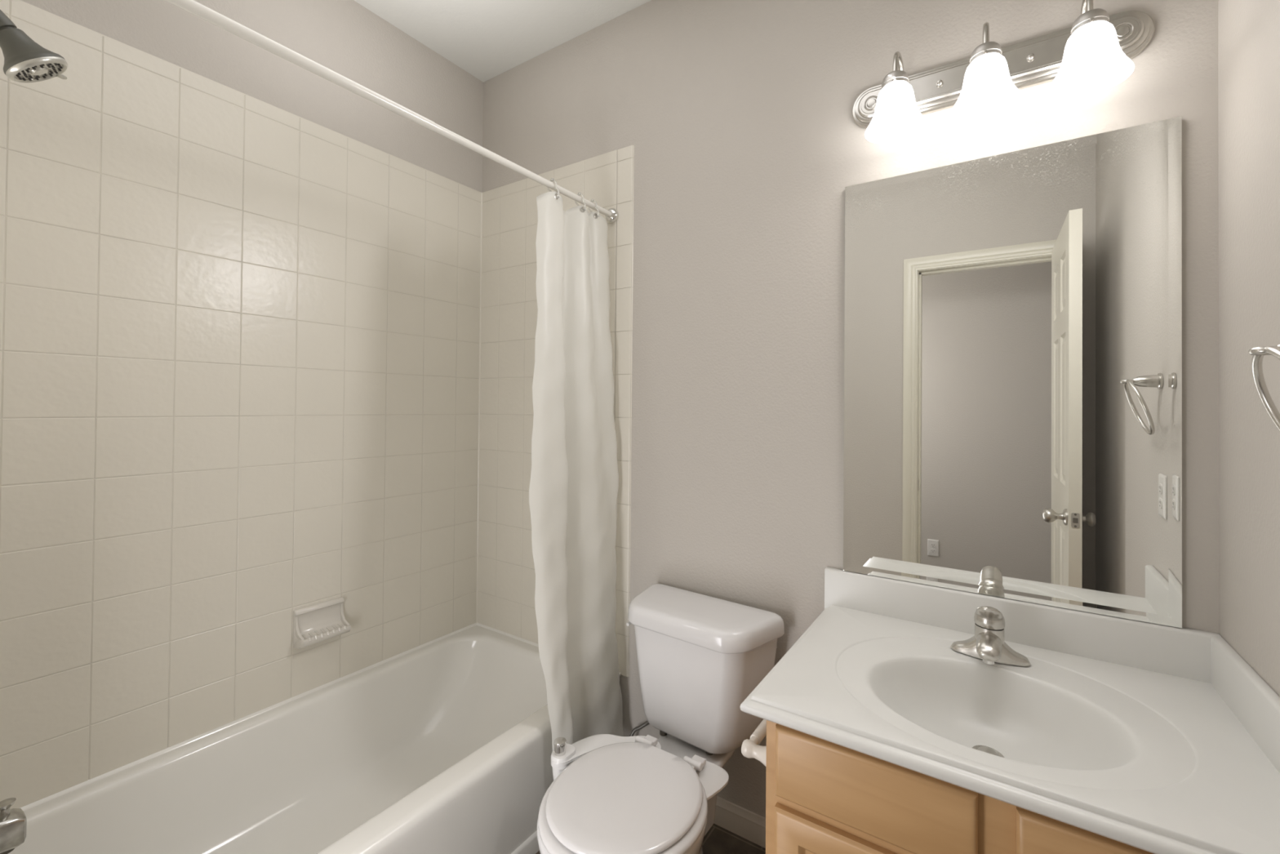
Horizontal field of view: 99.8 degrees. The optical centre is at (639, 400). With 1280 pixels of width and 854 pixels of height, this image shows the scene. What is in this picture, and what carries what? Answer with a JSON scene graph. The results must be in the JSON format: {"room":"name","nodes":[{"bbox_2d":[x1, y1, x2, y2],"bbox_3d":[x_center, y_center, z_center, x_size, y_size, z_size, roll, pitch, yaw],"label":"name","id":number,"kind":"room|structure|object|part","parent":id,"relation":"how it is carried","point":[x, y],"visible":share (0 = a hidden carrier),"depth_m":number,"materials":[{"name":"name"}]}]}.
{"room":"bathroom","nodes":[
{"label":"bathroom","id":0,"kind":"room"},
{"bbox_2d":[20,0,483,192],"bbox_3d":[-1.228,-0.049,1.649,0.120,2.700,1.736,0,-1,34],"label":"wall","id":1,"kind":"structure","parent":0,"point":[345,37],"depth_m":1.81,"materials":[{"name":"grey paint"}]},
{"bbox_2d":[0,0,481,808],"bbox_3d":[-1.120,0.019,1.696,0.006,1.862,1.524,0,-1,34],"label":"wall tile","id":2,"kind":"object","parent":1,"relation":"attached to","point":[239,331],"depth_m":1.51,"materials":[{"name":"beige tile"}]},
{"bbox_2d":[20,622,621,810],"bbox_3d":[-0.809,0.948,1.474,0.765,0.010,1.524,0,-1,34],"label":"trim","id":3,"kind":"structure","parent":1,"relation":"attached to","point":[169,748],"depth_m":1.59,"materials":[{"name":"white ceramic"}]},
{"bbox_2d":[293,596,351,648],"bbox_3d":[-1.034,0.728,1.762,0.067,0.119,0.154,0,-1,34],"label":"soap dish","id":4,"kind":"object","parent":1,"relation":"attached to","point":[318,622],"visible":1,"depth_m":1.76,"materials":[{"name":"white ceramic"}]},
{"bbox_2d":[475,192,482,622],"bbox_3d":[-0.693,0.027,2.325,0.006,1.858,0.006,0,-1,34],"label":"trim","id":5,"kind":"structure","parent":1,"relation":"attached to","point":[478,449],"depth_m":2.32,"materials":[{"name":"beige tile"}]},
{"bbox_2d":[353,0,651,82],"bbox_3d":[-0.186,-1.442,0.385,3.400,0.080,3.100,0,-1,34],"label":"ceiling","id":6,"kind":"structure","parent":0,"point":[486,39],"depth_m":1.99,"materials":[{"name":"white paint"}]},
{"bbox_2d":[535,822,765,853],"bbox_3d":[-0.211,1.322,0.358,3.400,0.050,3.100,0,-1,34],"label":"floor","id":7,"kind":"structure","parent":0,"point":[717,840],"depth_m":1.60,"materials":[{"name":"plastic"}]},
{"bbox_2d":[8,625,553,853],"bbox_3d":[-0.811,1.127,1.472,0.759,0.352,1.521,0,-1,34],"label":"bathtub","id":8,"kind":"object","parent":7,"relation":"on","point":[442,746],"visible":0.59,"depth_m":1.56,"materials":[{"name":"white ceramic"}]},
{"bbox_2d":[537,583,784,853],"bbox_3d":[0.032,0.955,1.381,0.464,0.710,0.731,0,-1,34],"label":"toilet","id":9,"kind":"object","parent":7,"relation":"on","point":[700,656],"visible":0.98,"depth_m":1.43,"materials":[{"name":"white ceramic"}]},
{"bbox_3d":[-0.007,1.122,1.295,0.372,0.372,0.531,0,-1,34],"label":"bowl","id":10,"kind":"part","parent":9,"relation":"part of","materials":[{"name":"white ceramic"}]},
{"bbox_3d":[-0.037,0.918,1.230,0.369,0.019,0.402,0,-1,34],"label":"seat","id":11,"kind":"part","parent":9,"relation":"part of","materials":[{"name":"white plastic"}]},
{"bbox_3d":[-0.038,0.898,1.228,0.340,0.020,0.360,0,-1,34],"label":"seat lid","id":12,"kind":"part","parent":9,"relation":"part of","materials":[{"name":"white plastic"}]},
{"bbox_2d":[551,733,728,799],"bbox_3d":[0.004,0.950,1.401,0.450,0.124,0.192,0,-1,21],"label":"bidet attachment","id":13,"kind":"object","parent":9,"relation":"attached to","point":[713,778],"visible":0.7,"depth_m":1.40,"materials":[{"name":"white plastic"}]},
{"bbox_3d":[-0.209,0.903,1.409,0.033,0.034,0.033,0,-1,34],"label":"control knob","id":14,"kind":"part","parent":13,"relation":"part of","materials":[{"name":"silver metal"}]},
{"bbox_3d":[0.164,0.803,1.583,0.434,0.317,0.201,0,-1,38],"label":"tank","id":15,"kind":"part","parent":9,"relation":"part of","materials":[{"name":"white ceramic"}]},
{"bbox_3d":[0.164,0.631,1.583,0.464,0.056,0.233,0,-1,38],"label":"tank lid","id":16,"kind":"part","parent":9,"relation":"part of","materials":[{"name":"white ceramic"}]},
{"bbox_2d":[765,720,1153,853],"bbox_3d":[0.691,0.951,1.041,0.731,0.723,0.581,0,-1,34],"label":"vanity cabinet","id":17,"kind":"object","parent":7,"relation":"on","point":[823,796],"visible":0.59,"depth_m":0.90,"materials":[{"name":"brown wood"}]},
{"bbox_2d":[741,719,766,766],"bbox_3d":[0.296,0.735,1.183,0.084,0.062,0.212,0,-1,34],"label":"toilet paper holder","id":18,"kind":"object","parent":17,"relation":"attached to","point":[750,748],"visible":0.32,"depth_m":1.13,"materials":[{"name":"beige ceramic"}]},
{"bbox_3d":[0.254,0.734,1.121,0.084,0.062,0.062,0,-1,34],"label":"post","id":19,"kind":"part","parent":18,"relation":"part of","materials":[{"name":"beige ceramic"}]},
{"bbox_3d":[0.383,0.975,0.912,0.207,0.339,0.005,0,-1,34],"label":"door panel","id":20,"kind":"part","parent":17,"relation":"part of","materials":[{"name":"brown wood"}]},
{"bbox_3d":[0.381,0.975,0.909,0.318,0.450,0.018,0,-1,34],"label":"cabinet door","id":21,"kind":"part","parent":17,"relation":"part of","materials":[{"name":"brown wood"}]},
{"bbox_3d":[0.384,0.666,0.913,0.318,0.128,0.018,0,-1,34],"label":"drawer","id":22,"kind":"part","parent":17,"relation":"part of","materials":[{"name":"brown wood"}]},
{"bbox_3d":[0.545,0.902,0.823,0.731,0.634,0.018,0,-1,34],"label":"frame","id":23,"kind":"part","parent":17,"relation":"part of","materials":[{"name":"brown wood"}]},
{"bbox_2d":[739,567,1279,853],"bbox_3d":[0.674,0.574,1.045,0.768,0.224,0.604,0,-1,34],"label":"countertop","id":24,"kind":"structure","parent":17,"relation":"on","point":[1151,737],"depth_m":1.01,"materials":[{"name":"stone"}]},
{"bbox_2d":[950,605,1031,666],"bbox_3d":[0.749,0.497,1.157,0.149,0.123,0.132,0,-1,34],"label":"faucet","id":25,"kind":"object","parent":24,"relation":"on","point":[988,643],"visible":1,"depth_m":1.15,"materials":[{"name":"silver metal"}]},
{"bbox_3d":[0.754,0.459,1.164,0.049,0.047,0.077,0,-1,34],"label":"lever","id":26,"kind":"part","parent":25,"relation":"part of","materials":[{"name":"silver metal"}]},
{"bbox_3d":[0.740,0.524,1.143,0.047,0.050,0.101,0,-1,34],"label":"spout","id":27,"kind":"part","parent":25,"relation":"part of","materials":[{"name":"silver metal"}]},
{"bbox_3d":[0.768,0.534,1.185,0.149,0.050,0.063,0,-1,34],"label":"plate","id":28,"kind":"part","parent":25,"relation":"part of","materials":[{"name":"silver metal"}]},
{"bbox_3d":[0.689,0.667,0.708,0.320,0.128,0.018,0,-1,34],"label":"drawer","id":29,"kind":"part","parent":17,"relation":"part of","materials":[{"name":"brown wood"}]},
{"bbox_2d":[482,0,1218,817],"bbox_3d":[0.272,-0.035,1.760,2.476,2.700,0.120,0,-1,34],"label":"wall","id":30,"kind":"structure","parent":0,"point":[736,115],"depth_m":1.61,"materials":[{"name":"grey paint"}]},
{"bbox_2d":[164,0,618,222],"bbox_3d":[-0.522,-0.674,1.306,0.052,0.052,1.523,0,-1,34],"label":"curtain rod","id":31,"kind":"object","parent":30,"relation":"attached to","point":[192,6],"visible":1,"depth_m":1.16,"materials":[{"name":"white metal"}]},
{"bbox_2d":[547,177,559,197],"bbox_3d":[-0.268,-0.659,1.674,0.050,0.066,0.011,0,-1,34],"label":"curtain hook","id":32,"kind":"object","parent":31,"relation":"hanging from","point":[552,180],"visible":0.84,"depth_m":1.67,"materials":[{"name":"white plastic"}]},
{"bbox_2d":[528,191,624,751],"bbox_3d":[-0.190,0.251,1.720,0.135,1.790,0.418,0,-1,34],"label":"shower curtain","id":33,"kind":"object","parent":31,"relation":"hanging from","point":[574,482],"visible":0.91,"depth_m":1.71,"materials":[{"name":"white fabric"}]},
{"bbox_2d":[574,191,586,210],"bbox_3d":[-0.197,-0.658,1.783,0.047,0.066,0.011,0,-1,34],"label":"curtain hook","id":34,"kind":"object","parent":31,"relation":"hanging from","point":[579,193],"visible":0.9,"depth_m":1.78,"materials":[{"name":"white plastic"}]},
{"bbox_2d":[587,199,599,216],"bbox_3d":[-0.158,-0.657,1.840,0.048,0.066,0.011,0,-1,34],"label":"curtain hook","id":35,"kind":"object","parent":31,"relation":"hanging from","point":[592,200],"visible":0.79,"depth_m":1.83,"materials":[{"name":"white plastic"}]},
{"bbox_2d":[477,145,634,676],"bbox_3d":[-0.357,0.030,2.114,0.797,1.862,0.020,0,-1,34],"label":"wall tile","id":36,"kind":"object","parent":30,"relation":"attached to","point":[506,574],"depth_m":2.19,"materials":[{"name":"beige tile"}]},
{"bbox_2d":[629,720,649,736],"bbox_3d":[-0.059,1.109,1.619,0.112,0.195,0.463,0,-1,21],"label":"supply hose","id":37,"kind":"object","parent":30,"relation":"attached to","point":[634,730],"visible":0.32,"depth_m":1.81,"materials":[{"name":"grey metal"}]},
{"bbox_2d":[714,795,765,848],"bbox_3d":[0.251,1.276,1.673,0.703,0.077,0.015,0,-1,34],"label":"baseboard","id":38,"kind":"structure","parent":30,"relation":"attached to","point":[743,822],"depth_m":1.63,"materials":[{"name":"beige paint"}]},
{"bbox_2d":[852,0,1154,143],"bbox_3d":[0.785,-0.763,1.236,0.610,0.215,0.198,0,-1,34],"label":"vanity light","id":39,"kind":"object","parent":30,"relation":"attached to","point":[1093,55],"visible":1,"depth_m":1.22,"materials":[{"name":"white glass"}]},
{"bbox_3d":[0.619,-0.722,1.309,0.055,0.074,0.055,0,-1,34],"label":"bulb","id":40,"kind":"part","parent":39,"relation":"part of","materials":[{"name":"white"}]},
{"bbox_3d":[0.619,-0.709,1.309,0.135,0.106,0.135,0,-1,34],"label":"lamp shade","id":41,"kind":"part","parent":39,"relation":"part of","materials":[{"name":"white glass"}]},
{"bbox_3d":[0.650,-0.824,1.355,0.032,0.093,0.120,0,-1,34],"label":"arm","id":42,"kind":"part","parent":39,"relation":"part of","materials":[{"name":"silver metal"}]},
{"bbox_3d":[0.773,-0.721,1.206,0.055,0.074,0.055,0,-1,34],"label":"bulb","id":43,"kind":"part","parent":39,"relation":"part of","materials":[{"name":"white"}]},
{"bbox_3d":[0.804,-0.824,1.252,0.032,0.093,0.120,0,-1,34],"label":"arm","id":44,"kind":"part","parent":39,"relation":"part of","materials":[{"name":"silver metal"}]},
{"bbox_3d":[0.773,-0.709,1.206,0.135,0.106,0.135,0,-1,34],"label":"lamp shade","id":45,"kind":"part","parent":39,"relation":"part of","materials":[{"name":"white glass"}]},
{"bbox_3d":[0.954,-0.823,1.152,0.032,0.093,0.120,0,-1,34],"label":"arm","id":46,"kind":"part","parent":39,"relation":"part of","materials":[{"name":"silver metal"}]},
{"bbox_3d":[0.922,-0.721,1.105,0.055,0.074,0.055,0,-1,34],"label":"bulb","id":47,"kind":"part","parent":39,"relation":"part of","materials":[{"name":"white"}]},
{"bbox_3d":[0.922,-0.709,1.105,0.135,0.106,0.135,0,-1,34],"label":"lamp shade","id":48,"kind":"part","parent":39,"relation":"part of","materials":[{"name":"white glass"}]},
{"bbox_2d":[843,115,1182,627],"bbox_3d":[0.841,-0.062,1.299,0.666,1.053,0.012,0,-1,34],"label":"wall mirror","id":49,"kind":"object","parent":30,"relation":"attached to","point":[1013,328],"visible":1,"depth_m":1.26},
{"bbox_2d":[1217,0,1279,696],"bbox_3d":[0.734,-0.044,0.333,0.120,2.700,1.736,0,-1,34],"label":"wall","id":50,"kind":"structure","parent":0,"point":[1249,30],"depth_m":0.96,"materials":[{"name":"grey paint"}]},
{"bbox_2d":[1248,343,1279,431],"bbox_3d":[0.858,-0.004,0.705,0.086,0.170,0.162,0,-1,34],"label":"towel ring","id":51,"kind":"object","parent":50,"relation":"attached to","point":[1258,353],"visible":1,"depth_m":0.76,"materials":[{"name":"silver metal"}]},
{"bbox_3d":[-1.271,-0.059,0.752,0.806,2.700,0.198,0,-1,34],"label":"wall","id":52,"kind":"structure","parent":0,"visible":0},
{"bbox_2d":[0,797,26,853],"bbox_3d":[-1.191,0.772,0.924,0.062,0.091,0.181,0,-1,34],"label":"tub spout","id":53,"kind":"object","parent":52,"relation":"attached to","point":[13,821],"visible":1,"depth_m":0.97,"materials":[{"name":"silver metal"}]},
{"bbox_3d":[-1.153,0.741,0.980,0.026,0.027,0.026,0,-1,34],"label":"diverter knob","id":54,"kind":"part","parent":53,"relation":"part of","materials":[{"name":"silver metal"}]},
{"bbox_2d":[0,9,67,83],"bbox_3d":[-1.159,-0.677,0.950,0.094,0.178,0.221,0,-1,34],"label":"shower","id":55,"kind":"object","parent":52,"relation":"attached to","point":[25,61],"visible":1,"depth_m":0.97,"materials":[{"name":"silver metal"}]}
]}

